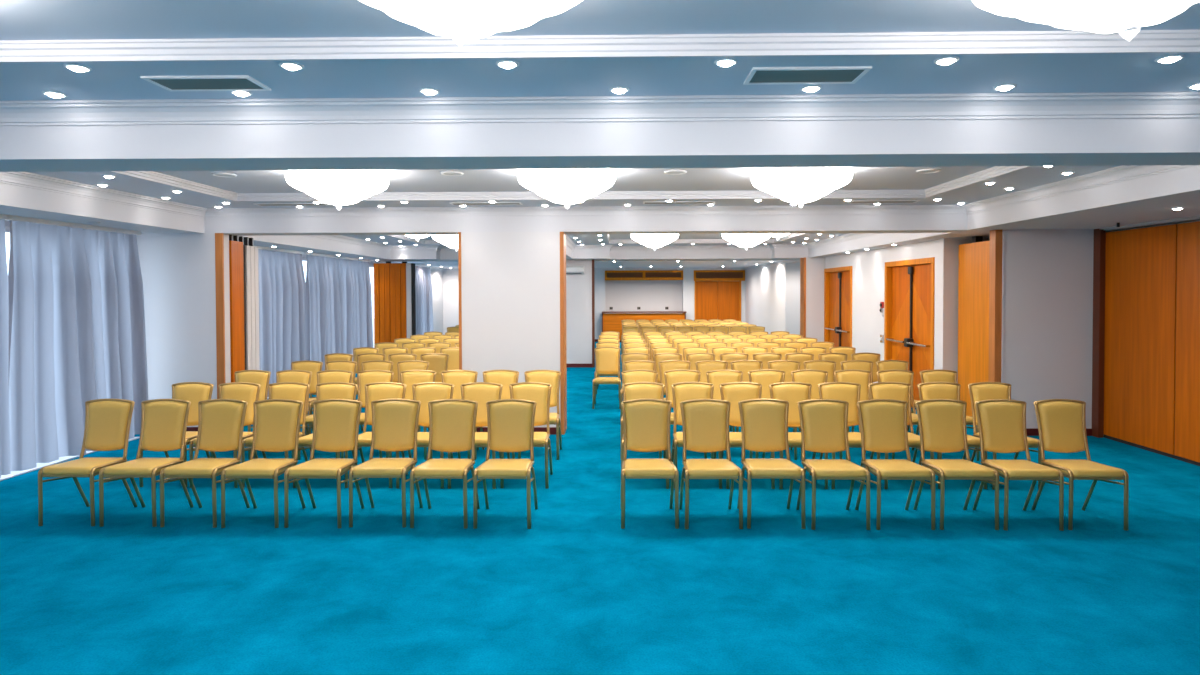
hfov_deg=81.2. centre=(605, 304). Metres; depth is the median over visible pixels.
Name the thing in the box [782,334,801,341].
banquet chair
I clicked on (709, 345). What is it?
banquet chair
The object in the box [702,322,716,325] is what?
banquet chair
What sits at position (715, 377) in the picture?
banquet chair
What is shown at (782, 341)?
banquet chair
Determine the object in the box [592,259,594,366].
trim
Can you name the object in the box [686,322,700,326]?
banquet chair
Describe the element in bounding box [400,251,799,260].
ceiling beam
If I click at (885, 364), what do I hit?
banquet chair
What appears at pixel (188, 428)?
baseboard
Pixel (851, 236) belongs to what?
trim
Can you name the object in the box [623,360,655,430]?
banquet chair
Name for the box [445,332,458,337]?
banquet chair
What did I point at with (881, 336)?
light switch
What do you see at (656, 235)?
chandelier
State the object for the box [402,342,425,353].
banquet chair
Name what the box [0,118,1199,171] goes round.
ceiling beam
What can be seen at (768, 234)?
chandelier
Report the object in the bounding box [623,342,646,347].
banquet chair
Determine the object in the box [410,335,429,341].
banquet chair
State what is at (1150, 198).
ceiling beam
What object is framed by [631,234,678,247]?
chandelier
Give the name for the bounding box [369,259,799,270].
trim
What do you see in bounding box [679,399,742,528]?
banquet chair
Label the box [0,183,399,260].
ceiling beam
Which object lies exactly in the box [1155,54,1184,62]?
recessed light
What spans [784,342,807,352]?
banquet chair
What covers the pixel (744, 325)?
banquet chair
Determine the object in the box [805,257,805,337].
trim
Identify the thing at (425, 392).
banquet chair
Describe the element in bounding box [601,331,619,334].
banquet chair
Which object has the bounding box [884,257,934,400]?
door
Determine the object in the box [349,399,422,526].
banquet chair
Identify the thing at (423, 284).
curtain
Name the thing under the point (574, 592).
floor
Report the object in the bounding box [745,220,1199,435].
wall
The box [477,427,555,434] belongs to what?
baseboard
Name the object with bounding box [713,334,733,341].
banquet chair
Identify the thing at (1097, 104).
trim
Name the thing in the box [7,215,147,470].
curtain
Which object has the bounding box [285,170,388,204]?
chandelier
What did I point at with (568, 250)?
ceiling beam
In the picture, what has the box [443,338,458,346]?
banquet chair
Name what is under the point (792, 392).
banquet chair
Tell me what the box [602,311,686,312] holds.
countertop
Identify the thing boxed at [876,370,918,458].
banquet chair
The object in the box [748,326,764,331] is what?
banquet chair
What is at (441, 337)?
banquet chair
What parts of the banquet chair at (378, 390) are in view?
leg, leg, seat, backrest, frame, leg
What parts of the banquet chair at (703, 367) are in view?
backrest, frame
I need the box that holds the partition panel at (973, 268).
[958,236,989,416]
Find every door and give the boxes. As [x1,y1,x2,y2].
[695,281,740,320]
[824,266,851,346]
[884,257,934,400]
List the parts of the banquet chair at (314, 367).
backrest, frame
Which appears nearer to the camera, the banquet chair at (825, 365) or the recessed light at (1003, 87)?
the recessed light at (1003, 87)
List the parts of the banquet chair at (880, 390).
leg, backrest, frame, seat, seat rail, leg, leg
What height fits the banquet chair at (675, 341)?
0.926 m
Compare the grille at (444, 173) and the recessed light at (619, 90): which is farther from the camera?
the grille at (444, 173)
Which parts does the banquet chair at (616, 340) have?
backrest, frame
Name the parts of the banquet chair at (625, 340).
backrest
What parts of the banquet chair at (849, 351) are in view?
frame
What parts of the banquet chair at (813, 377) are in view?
backrest, frame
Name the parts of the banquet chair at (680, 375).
seat, backrest, frame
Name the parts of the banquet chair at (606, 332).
backrest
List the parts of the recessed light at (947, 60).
lamp glass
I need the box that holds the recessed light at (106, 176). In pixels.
[102,175,115,177]
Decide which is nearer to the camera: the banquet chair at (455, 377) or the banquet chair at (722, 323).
the banquet chair at (455, 377)
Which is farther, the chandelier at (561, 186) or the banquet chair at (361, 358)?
the banquet chair at (361, 358)
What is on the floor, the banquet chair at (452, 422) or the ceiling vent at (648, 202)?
the banquet chair at (452, 422)
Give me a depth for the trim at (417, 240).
14.92 m
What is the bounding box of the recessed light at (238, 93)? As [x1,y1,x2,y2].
[230,91,252,96]
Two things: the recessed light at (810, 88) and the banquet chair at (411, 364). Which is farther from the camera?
the banquet chair at (411, 364)
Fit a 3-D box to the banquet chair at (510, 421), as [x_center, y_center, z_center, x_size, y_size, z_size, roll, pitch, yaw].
[-0.792,1.257,5.610,0.446,0.926,0.511,0,1,1]
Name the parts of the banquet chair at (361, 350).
backrest, frame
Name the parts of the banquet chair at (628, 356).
leg, backrest, frame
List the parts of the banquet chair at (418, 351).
frame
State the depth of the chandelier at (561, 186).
6.26 m
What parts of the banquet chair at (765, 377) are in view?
frame, backrest, leg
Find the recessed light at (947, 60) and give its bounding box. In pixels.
[934,56,959,64]
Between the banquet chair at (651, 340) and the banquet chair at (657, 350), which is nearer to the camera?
the banquet chair at (657, 350)
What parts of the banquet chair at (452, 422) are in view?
leg, leg, seat, seat rail, frame, backrest, leg, leg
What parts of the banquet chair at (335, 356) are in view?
backrest, frame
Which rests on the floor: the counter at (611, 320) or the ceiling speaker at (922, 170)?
the counter at (611, 320)
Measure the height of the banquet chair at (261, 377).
0.926 m
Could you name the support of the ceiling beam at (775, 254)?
attached to the roof slab
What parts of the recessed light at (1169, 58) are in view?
lamp glass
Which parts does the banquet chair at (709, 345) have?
frame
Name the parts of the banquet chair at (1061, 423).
leg, leg, backrest, frame, seat, seat rail, leg, leg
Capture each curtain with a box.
[0,214,10,477]
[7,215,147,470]
[243,244,306,396]
[303,252,373,370]
[415,264,433,334]
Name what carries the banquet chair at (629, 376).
on the floor
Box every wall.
[5,220,442,426]
[229,235,259,382]
[374,262,415,347]
[443,270,744,338]
[461,232,559,426]
[566,260,591,363]
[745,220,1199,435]
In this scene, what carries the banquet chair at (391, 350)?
on the floor
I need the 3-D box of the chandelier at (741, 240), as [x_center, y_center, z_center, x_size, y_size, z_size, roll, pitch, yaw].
[2.664,-1.210,13.233,0.908,0.373,0.914,0,1,20]
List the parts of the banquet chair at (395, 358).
frame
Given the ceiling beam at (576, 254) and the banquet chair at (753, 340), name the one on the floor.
the banquet chair at (753, 340)
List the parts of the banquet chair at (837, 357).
frame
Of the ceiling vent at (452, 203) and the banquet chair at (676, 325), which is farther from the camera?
the banquet chair at (676, 325)
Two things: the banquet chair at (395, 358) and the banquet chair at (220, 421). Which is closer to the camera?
the banquet chair at (220, 421)
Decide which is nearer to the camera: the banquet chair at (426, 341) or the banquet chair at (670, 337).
the banquet chair at (426, 341)
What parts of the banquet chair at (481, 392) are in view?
leg, seat, backrest, frame, leg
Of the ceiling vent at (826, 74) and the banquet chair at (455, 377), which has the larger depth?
the banquet chair at (455, 377)
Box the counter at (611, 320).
[602,311,686,341]
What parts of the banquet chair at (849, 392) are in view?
leg, frame, backrest, seat, seat rail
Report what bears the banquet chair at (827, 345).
on the floor
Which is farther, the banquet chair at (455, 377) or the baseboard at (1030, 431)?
the baseboard at (1030, 431)
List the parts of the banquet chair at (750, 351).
frame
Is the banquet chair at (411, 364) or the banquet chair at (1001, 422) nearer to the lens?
the banquet chair at (1001, 422)
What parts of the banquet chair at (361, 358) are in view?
backrest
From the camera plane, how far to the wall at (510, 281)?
8.87 m
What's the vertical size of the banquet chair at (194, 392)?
0.926 m
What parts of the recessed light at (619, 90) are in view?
lamp glass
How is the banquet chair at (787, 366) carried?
on the floor
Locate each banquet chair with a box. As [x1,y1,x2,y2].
[38,398,136,525]
[99,399,193,526]
[140,382,213,486]
[160,399,249,527]
[189,382,260,487]
[210,370,270,458]
[221,399,305,527]
[241,382,309,487]
[254,370,311,458]
[284,399,363,527]
[291,360,322,434]
[293,382,357,487]
[298,370,352,459]
[309,361,356,433]
[310,353,352,414]
[341,370,393,457]
[345,382,407,487]
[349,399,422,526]
[353,347,378,383]
[356,353,385,394]
[356,360,392,430]
[375,342,398,353]
[382,347,407,360]
[386,370,435,459]
[388,353,416,382]
[394,338,415,346]
[396,382,453,488]
[397,360,428,431]
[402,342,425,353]
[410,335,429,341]
[410,347,435,360]
[410,399,479,528]
[419,338,439,346]
[420,353,448,381]
[424,332,441,337]
[427,342,450,352]
[430,370,478,458]
[433,335,452,341]
[440,347,458,370]
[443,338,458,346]
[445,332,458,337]
[447,327,458,331]
[448,382,502,488]
[473,399,537,528]
[475,370,518,459]
[500,382,552,487]
[518,370,561,459]
[592,347,620,408]
[594,342,619,394]
[597,338,619,388]
[599,334,619,376]
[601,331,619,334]
[620,353,649,421]
[621,321,635,352]
[621,370,661,457]
[621,382,668,488]
[621,399,678,528]
[622,324,637,345]
[622,326,638,353]
[622,331,640,335]
[622,334,642,353]
[622,338,643,351]
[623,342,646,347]
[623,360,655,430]
[624,347,649,353]
[639,324,654,331]
[640,326,656,338]
[643,331,661,342]
[645,334,665,360]
[647,338,669,360]
[650,342,672,360]
[652,347,677,382]
[653,353,681,394]
[656,324,670,331]
[658,326,674,334]
[658,360,690,407]
[664,331,682,338]
[664,369,706,458]
[668,334,688,342]
[670,322,684,326]
[671,382,721,488]
[672,338,693,347]
[673,324,687,330]
[676,326,692,334]
[677,342,700,360]
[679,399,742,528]
[683,347,708,360]
[685,331,703,337]
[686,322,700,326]
[686,353,714,369]
[690,324,704,330]
[691,334,710,341]
[694,326,710,333]
[695,360,734,431]
[696,338,717,346]
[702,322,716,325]
[704,342,727,352]
[706,331,724,337]
[706,370,751,458]
[707,324,721,330]
[712,326,728,333]
[712,347,737,360]
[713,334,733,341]
[718,322,732,325]
[719,353,748,369]
[719,382,774,488]
[721,338,742,346]
[724,324,738,331]
[728,331,746,337]
[730,326,746,331]
[730,342,754,352]
[730,360,762,431]
[734,322,748,325]
[737,334,756,341]
[737,399,805,528]
[741,324,756,333]
[742,347,767,359]
[746,338,767,346]
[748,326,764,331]
[748,369,796,459]
[749,331,767,337]
[753,353,781,368]
[757,342,780,352]
[759,334,778,341]
[767,360,800,430]
[769,382,827,488]
[770,331,789,337]
[771,338,792,346]
[771,347,796,359]
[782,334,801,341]
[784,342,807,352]
[785,353,813,369]
[790,369,842,459]
[795,338,817,346]
[796,399,869,529]
[800,347,825,359]
[803,360,835,382]
[810,342,833,352]
[818,353,846,370]
[818,382,879,488]
[829,347,855,360]
[834,369,870,459]
[840,360,872,431]
[851,353,880,381]
[855,399,934,529]
[868,382,933,488]
[876,360,917,430]
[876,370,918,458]
[913,399,998,529]
[917,382,986,488]
[920,369,979,460]
[968,382,1041,489]
[972,399,1063,530]
[1031,399,1128,530]
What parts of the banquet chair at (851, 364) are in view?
frame, backrest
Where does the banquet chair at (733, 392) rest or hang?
on the floor
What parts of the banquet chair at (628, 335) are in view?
backrest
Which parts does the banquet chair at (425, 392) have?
leg, seat, backrest, frame, leg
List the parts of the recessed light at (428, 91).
lamp glass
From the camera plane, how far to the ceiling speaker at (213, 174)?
6.75 m
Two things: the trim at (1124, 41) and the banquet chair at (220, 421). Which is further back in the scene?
the banquet chair at (220, 421)
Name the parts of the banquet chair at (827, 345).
frame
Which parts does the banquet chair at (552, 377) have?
frame, backrest, seat, leg, leg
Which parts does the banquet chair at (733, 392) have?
leg, seat, frame, backrest, leg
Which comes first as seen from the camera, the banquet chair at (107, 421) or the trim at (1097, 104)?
the trim at (1097, 104)
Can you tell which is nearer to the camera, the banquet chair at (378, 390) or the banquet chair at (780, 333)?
the banquet chair at (378, 390)
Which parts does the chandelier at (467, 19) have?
glass, glass, glass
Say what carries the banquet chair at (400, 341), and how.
on the floor
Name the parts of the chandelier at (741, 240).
glass, glass, glass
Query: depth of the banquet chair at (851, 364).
8.99 m
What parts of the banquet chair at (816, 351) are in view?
frame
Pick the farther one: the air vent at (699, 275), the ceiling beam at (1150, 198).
the air vent at (699, 275)
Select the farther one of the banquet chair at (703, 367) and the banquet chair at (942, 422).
the banquet chair at (703, 367)
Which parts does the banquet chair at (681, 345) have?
frame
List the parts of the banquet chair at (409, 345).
frame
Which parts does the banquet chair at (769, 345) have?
frame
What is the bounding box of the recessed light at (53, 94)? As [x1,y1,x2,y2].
[42,91,67,97]
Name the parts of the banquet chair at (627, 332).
backrest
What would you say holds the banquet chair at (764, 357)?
on the floor
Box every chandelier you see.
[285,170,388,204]
[359,0,581,38]
[405,235,429,237]
[432,235,457,248]
[518,168,615,203]
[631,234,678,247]
[652,234,674,236]
[722,234,770,247]
[751,167,852,202]
[765,233,789,236]
[972,0,1199,33]
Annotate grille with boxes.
[215,174,232,176]
[444,173,460,174]
[667,172,683,173]
[920,170,937,172]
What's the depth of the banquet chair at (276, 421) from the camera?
5.79 m
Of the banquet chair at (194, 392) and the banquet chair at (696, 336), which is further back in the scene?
the banquet chair at (696, 336)
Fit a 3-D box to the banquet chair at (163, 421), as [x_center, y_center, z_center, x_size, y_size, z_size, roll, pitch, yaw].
[-3.713,1.263,5.677,0.446,0.926,0.511,0,1,1]
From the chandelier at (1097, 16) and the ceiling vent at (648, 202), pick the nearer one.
the chandelier at (1097, 16)
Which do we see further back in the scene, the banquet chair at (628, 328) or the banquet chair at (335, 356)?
the banquet chair at (628, 328)
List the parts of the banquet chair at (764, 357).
frame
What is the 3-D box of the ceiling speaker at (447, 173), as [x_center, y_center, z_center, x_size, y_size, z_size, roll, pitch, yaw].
[-1.476,-1.254,6.724,0.220,0.012,0.220,0,1,1]
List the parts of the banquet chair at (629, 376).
leg, frame, backrest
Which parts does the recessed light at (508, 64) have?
lamp glass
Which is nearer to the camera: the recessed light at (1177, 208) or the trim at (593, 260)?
the recessed light at (1177, 208)
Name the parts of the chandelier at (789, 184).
glass, glass, glass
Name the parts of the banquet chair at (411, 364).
backrest, frame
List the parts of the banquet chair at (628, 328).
backrest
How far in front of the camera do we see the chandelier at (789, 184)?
6.23 m
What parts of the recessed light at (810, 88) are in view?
lamp glass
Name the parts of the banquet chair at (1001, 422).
leg, leg, backrest, frame, seat rail, seat, leg, leg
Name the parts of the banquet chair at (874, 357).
frame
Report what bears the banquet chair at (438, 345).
on the floor
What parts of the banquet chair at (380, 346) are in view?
frame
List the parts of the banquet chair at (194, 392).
leg, leg, seat, backrest, frame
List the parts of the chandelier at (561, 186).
glass, glass, glass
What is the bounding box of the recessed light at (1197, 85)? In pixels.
[1187,83,1199,88]
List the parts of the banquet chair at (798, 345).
frame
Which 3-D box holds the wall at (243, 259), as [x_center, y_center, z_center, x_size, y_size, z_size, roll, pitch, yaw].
[-5.340,0.357,9.483,0.950,2.550,0.680,0,1,1]
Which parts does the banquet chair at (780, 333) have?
backrest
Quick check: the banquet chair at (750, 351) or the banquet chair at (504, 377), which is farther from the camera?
the banquet chair at (750, 351)
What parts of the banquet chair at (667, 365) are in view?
frame, backrest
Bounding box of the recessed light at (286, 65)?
[279,62,303,69]
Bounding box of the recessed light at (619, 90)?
[609,86,629,93]
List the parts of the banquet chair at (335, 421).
leg, leg, seat, seat rail, frame, backrest, leg, leg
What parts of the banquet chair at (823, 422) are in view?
leg, leg, backrest, frame, seat rail, seat, leg, leg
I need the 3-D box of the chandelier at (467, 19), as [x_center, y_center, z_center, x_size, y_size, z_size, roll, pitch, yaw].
[-0.449,-0.989,2.183,0.908,0.373,0.914,-1,1,-35]
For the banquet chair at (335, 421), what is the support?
on the floor
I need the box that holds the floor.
[0,342,1199,674]
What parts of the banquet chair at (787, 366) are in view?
frame, backrest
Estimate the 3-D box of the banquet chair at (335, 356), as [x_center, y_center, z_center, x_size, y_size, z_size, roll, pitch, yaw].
[-3.906,1.181,10.003,0.446,0.926,0.511,0,1,1]
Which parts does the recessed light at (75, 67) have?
lamp glass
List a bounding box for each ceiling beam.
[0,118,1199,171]
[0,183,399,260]
[204,215,966,235]
[390,251,439,259]
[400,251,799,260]
[566,245,571,258]
[572,250,609,258]
[771,250,807,258]
[808,165,1199,256]
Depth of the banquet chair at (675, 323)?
19.91 m
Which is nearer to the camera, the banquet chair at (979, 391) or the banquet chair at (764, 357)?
the banquet chair at (979, 391)
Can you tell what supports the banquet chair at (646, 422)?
on the floor
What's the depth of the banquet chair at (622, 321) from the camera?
21.00 m
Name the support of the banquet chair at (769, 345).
on the floor
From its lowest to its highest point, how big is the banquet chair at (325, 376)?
0.926 m
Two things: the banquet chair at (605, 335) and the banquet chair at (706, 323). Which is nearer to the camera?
the banquet chair at (605, 335)
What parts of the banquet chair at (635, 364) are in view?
backrest, frame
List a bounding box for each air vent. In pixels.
[605,270,682,279]
[694,270,744,280]
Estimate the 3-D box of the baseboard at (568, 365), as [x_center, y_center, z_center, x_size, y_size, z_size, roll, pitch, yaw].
[-1.008,1.457,16.714,1.365,0.090,0.015,0,1,1]
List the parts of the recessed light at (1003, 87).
lamp glass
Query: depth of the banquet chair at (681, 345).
12.30 m
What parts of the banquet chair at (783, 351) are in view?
frame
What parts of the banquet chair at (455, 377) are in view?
backrest, frame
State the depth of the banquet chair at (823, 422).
5.71 m
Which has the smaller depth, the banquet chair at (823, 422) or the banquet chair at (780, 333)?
the banquet chair at (823, 422)
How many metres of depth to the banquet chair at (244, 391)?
6.93 m
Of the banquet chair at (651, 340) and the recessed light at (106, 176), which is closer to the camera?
the recessed light at (106, 176)
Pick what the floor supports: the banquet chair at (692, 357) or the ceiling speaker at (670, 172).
the banquet chair at (692, 357)
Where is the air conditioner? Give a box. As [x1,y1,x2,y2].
[566,266,583,273]
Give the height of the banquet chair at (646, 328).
0.926 m
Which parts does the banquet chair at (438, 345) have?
frame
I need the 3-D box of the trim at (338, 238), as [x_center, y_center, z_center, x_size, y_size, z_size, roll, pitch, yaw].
[-3.263,-1.237,12.912,3.570,0.118,7.250,0,1,1]
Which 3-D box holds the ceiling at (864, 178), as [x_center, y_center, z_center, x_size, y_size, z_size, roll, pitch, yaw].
[-0.339,-1.318,6.558,9.640,0.274,4.550,0,1,1]
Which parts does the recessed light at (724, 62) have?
lamp glass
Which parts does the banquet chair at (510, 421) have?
leg, leg, seat rail, seat, backrest, frame, leg, leg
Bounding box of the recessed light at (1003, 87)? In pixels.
[993,83,1016,90]
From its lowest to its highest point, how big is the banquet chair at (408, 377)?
0.926 m
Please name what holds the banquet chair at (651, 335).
on the floor
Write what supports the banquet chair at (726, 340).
on the floor
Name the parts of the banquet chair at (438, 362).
frame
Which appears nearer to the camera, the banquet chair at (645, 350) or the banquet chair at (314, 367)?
the banquet chair at (314, 367)
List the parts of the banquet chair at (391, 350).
frame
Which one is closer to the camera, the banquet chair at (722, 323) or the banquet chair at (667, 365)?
the banquet chair at (667, 365)
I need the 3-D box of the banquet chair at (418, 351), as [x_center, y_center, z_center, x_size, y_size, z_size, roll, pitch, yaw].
[-2.950,1.157,11.093,0.446,0.926,0.511,0,1,1]
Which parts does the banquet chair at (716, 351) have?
frame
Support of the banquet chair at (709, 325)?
on the floor
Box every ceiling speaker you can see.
[211,173,236,176]
[441,171,463,175]
[664,170,686,174]
[916,169,940,172]
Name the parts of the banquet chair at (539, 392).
leg, backrest, frame, seat, leg, leg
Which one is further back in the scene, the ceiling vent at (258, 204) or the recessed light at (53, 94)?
the ceiling vent at (258, 204)
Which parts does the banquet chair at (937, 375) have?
backrest, frame, seat, leg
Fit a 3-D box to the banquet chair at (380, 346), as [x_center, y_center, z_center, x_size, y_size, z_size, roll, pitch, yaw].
[-3.886,1.139,12.182,0.446,0.926,0.511,0,1,1]
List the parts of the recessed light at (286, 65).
lamp glass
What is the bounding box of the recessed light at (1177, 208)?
[1170,207,1184,209]
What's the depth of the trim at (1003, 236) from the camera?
8.70 m
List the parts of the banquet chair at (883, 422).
leg, leg, backrest, frame, seat rail, seat, leg, leg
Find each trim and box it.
[0,30,1199,62]
[0,92,1199,125]
[0,165,1194,217]
[0,397,268,480]
[109,166,1030,200]
[215,233,225,398]
[224,234,230,382]
[302,235,457,251]
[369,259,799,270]
[387,235,441,243]
[458,232,461,369]
[560,232,566,434]
[566,233,881,250]
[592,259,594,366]
[606,233,805,243]
[800,257,804,337]
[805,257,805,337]
[988,230,1002,381]
[1001,229,1004,382]
[1092,229,1105,437]
[1099,215,1199,230]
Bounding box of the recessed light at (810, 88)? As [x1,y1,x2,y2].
[800,85,821,91]
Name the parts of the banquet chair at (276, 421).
leg, leg, seat, seat rail, backrest, frame, leg, leg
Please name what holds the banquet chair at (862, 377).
on the floor
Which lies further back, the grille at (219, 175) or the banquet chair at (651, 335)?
the banquet chair at (651, 335)
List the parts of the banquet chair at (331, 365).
leg, backrest, frame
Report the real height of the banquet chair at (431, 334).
0.926 m
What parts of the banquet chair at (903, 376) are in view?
backrest, frame, seat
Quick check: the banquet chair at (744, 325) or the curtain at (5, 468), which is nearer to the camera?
the curtain at (5, 468)
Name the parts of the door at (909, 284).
latch rod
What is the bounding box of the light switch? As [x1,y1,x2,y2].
[880,335,883,342]
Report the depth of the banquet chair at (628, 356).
10.14 m
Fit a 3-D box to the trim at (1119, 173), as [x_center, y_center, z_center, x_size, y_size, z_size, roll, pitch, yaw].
[-0.338,-1.122,6.561,9.640,0.118,4.550,0,1,1]
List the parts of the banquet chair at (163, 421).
leg, seat rail, leg, seat, frame, backrest, leg, leg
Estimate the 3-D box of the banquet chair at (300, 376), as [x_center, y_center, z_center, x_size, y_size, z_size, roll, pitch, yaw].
[-3.596,1.221,7.838,0.446,0.926,0.511,0,1,1]
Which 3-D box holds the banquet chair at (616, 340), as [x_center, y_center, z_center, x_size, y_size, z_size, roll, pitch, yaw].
[0.053,1.109,13.199,0.446,0.926,0.511,0,1,1]
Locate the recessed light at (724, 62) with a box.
[714,58,737,66]
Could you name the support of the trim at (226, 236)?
attached to the wall at (178, 269)
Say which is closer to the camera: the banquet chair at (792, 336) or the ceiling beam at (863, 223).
the ceiling beam at (863, 223)
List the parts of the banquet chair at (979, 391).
leg, leg, frame, backrest, seat, seat rail, leg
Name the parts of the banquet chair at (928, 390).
backrest, frame, leg, seat, leg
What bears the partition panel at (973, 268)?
on the floor
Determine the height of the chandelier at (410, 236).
0.373 m
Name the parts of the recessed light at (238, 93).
lamp glass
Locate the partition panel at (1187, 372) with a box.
[1174,221,1199,465]
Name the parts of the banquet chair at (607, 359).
leg, seat, backrest, frame, leg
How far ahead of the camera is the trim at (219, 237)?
8.93 m
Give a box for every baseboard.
[186,427,197,430]
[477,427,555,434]
[566,364,591,366]
[1026,428,1091,435]
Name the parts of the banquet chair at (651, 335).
frame, backrest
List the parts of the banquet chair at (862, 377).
backrest, frame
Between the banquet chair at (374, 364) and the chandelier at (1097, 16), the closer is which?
the chandelier at (1097, 16)
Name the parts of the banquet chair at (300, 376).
backrest, frame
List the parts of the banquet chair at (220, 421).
leg, leg, seat, seat rail, frame, backrest, leg, leg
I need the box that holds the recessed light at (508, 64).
[496,60,518,68]
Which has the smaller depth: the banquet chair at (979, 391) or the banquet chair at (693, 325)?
the banquet chair at (979, 391)
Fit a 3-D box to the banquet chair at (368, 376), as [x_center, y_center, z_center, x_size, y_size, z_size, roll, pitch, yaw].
[-2.643,1.219,7.811,0.446,0.926,0.511,0,1,0]
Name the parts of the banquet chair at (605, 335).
backrest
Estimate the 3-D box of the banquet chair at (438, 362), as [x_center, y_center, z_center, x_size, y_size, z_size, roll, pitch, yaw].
[-2.501,1.177,9.981,0.446,0.926,0.511,0,1,1]
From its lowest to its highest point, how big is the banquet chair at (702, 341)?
0.926 m
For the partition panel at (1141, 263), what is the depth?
7.99 m
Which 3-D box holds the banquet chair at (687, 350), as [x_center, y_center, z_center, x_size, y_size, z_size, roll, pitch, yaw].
[1.438,1.147,11.011,0.446,0.926,0.511,0,1,2]
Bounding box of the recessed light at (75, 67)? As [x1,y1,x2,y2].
[63,63,91,71]
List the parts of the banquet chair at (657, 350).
frame, backrest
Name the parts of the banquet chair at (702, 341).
frame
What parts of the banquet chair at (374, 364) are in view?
backrest, frame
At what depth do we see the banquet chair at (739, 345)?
12.28 m
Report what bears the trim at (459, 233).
attached to the wall at (510, 281)
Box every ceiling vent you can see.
[140,75,270,90]
[253,203,329,205]
[449,202,522,204]
[643,201,714,203]
[743,66,871,84]
[848,200,919,202]
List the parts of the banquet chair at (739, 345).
frame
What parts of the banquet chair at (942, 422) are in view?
leg, leg, backrest, frame, seat rail, seat, leg, leg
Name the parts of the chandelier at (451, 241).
glass, glass, glass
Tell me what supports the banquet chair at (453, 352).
on the floor
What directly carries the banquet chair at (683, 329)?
on the floor
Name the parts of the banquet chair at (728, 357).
frame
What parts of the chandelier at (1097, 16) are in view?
glass, glass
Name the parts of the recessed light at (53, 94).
lamp glass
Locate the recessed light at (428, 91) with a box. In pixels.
[419,88,439,94]
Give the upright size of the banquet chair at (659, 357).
0.926 m
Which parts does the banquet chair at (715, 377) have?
backrest, frame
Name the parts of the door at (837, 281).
latch rod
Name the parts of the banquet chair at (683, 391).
leg, leg, seat, frame, backrest, leg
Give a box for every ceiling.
[0,0,1199,100]
[28,166,1116,207]
[342,233,848,246]
[397,260,781,268]
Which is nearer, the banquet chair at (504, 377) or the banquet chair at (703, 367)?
the banquet chair at (504, 377)
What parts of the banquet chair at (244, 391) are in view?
leg, seat, backrest, frame, leg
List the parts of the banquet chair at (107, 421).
leg, seat rail, leg, seat, frame, backrest, leg, leg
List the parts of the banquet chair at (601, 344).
seat rail, backrest, frame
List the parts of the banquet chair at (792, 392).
leg, backrest, frame, seat, seat rail, leg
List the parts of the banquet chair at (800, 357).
frame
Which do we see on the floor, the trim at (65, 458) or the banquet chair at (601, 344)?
the banquet chair at (601, 344)
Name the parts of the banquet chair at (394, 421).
leg, leg, seat, seat rail, frame, backrest, leg, leg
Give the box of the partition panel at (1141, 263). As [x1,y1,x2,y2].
[1103,224,1176,457]
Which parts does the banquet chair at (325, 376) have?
seat, backrest, frame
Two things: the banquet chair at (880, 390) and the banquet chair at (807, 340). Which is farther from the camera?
the banquet chair at (807, 340)
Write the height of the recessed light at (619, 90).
0.021 m
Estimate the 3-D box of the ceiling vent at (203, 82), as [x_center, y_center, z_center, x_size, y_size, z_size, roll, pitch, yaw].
[-2.006,-1.114,3.530,0.530,0.010,0.230,0,1,1]
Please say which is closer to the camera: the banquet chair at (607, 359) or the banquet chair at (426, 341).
the banquet chair at (607, 359)
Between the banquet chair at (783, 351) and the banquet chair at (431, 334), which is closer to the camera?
the banquet chair at (783, 351)
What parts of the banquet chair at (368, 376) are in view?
seat, backrest, frame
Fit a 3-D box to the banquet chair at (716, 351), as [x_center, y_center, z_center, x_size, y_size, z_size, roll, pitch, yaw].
[1.902,1.146,10.998,0.446,0.926,0.511,0,1,1]
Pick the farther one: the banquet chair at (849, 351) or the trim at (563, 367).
the banquet chair at (849, 351)
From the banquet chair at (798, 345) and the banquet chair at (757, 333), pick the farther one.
the banquet chair at (757, 333)
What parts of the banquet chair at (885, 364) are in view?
backrest, frame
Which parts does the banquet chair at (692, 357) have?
frame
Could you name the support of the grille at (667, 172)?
attached to the ceiling speaker at (670, 172)
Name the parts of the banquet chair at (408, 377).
backrest, frame, leg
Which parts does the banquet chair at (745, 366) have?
frame, backrest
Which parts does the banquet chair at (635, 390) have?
leg, backrest, frame, leg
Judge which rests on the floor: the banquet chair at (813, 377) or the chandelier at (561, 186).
the banquet chair at (813, 377)
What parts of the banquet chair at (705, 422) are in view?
leg, leg, backrest, frame, seat, seat rail, leg, leg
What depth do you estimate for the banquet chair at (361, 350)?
11.29 m
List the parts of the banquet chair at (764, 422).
leg, leg, backrest, frame, seat rail, seat, leg, leg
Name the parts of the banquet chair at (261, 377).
leg, backrest, frame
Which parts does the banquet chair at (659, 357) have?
frame, backrest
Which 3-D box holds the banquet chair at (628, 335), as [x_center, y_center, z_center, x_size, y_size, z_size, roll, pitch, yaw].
[0.553,1.087,14.274,0.446,0.926,0.511,0,1,0]
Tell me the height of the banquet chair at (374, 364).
0.926 m
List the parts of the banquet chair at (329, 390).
leg, seat, backrest, frame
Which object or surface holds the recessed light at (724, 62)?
in the ceiling at (19, 19)
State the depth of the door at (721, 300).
25.06 m
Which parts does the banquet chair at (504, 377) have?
frame, backrest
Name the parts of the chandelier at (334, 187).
glass, glass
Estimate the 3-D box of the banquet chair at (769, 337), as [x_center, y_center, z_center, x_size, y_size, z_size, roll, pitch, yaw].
[3.368,1.081,14.227,0.446,0.926,0.511,0,1,1]
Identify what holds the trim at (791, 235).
attached to the ceiling at (587, 239)
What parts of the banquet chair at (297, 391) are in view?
leg, seat, backrest, frame, leg, leg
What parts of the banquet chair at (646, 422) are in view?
leg, backrest, frame, seat, seat rail, leg, leg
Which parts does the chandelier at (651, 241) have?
glass, glass, glass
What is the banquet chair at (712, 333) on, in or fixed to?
on the floor
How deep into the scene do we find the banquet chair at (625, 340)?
13.40 m

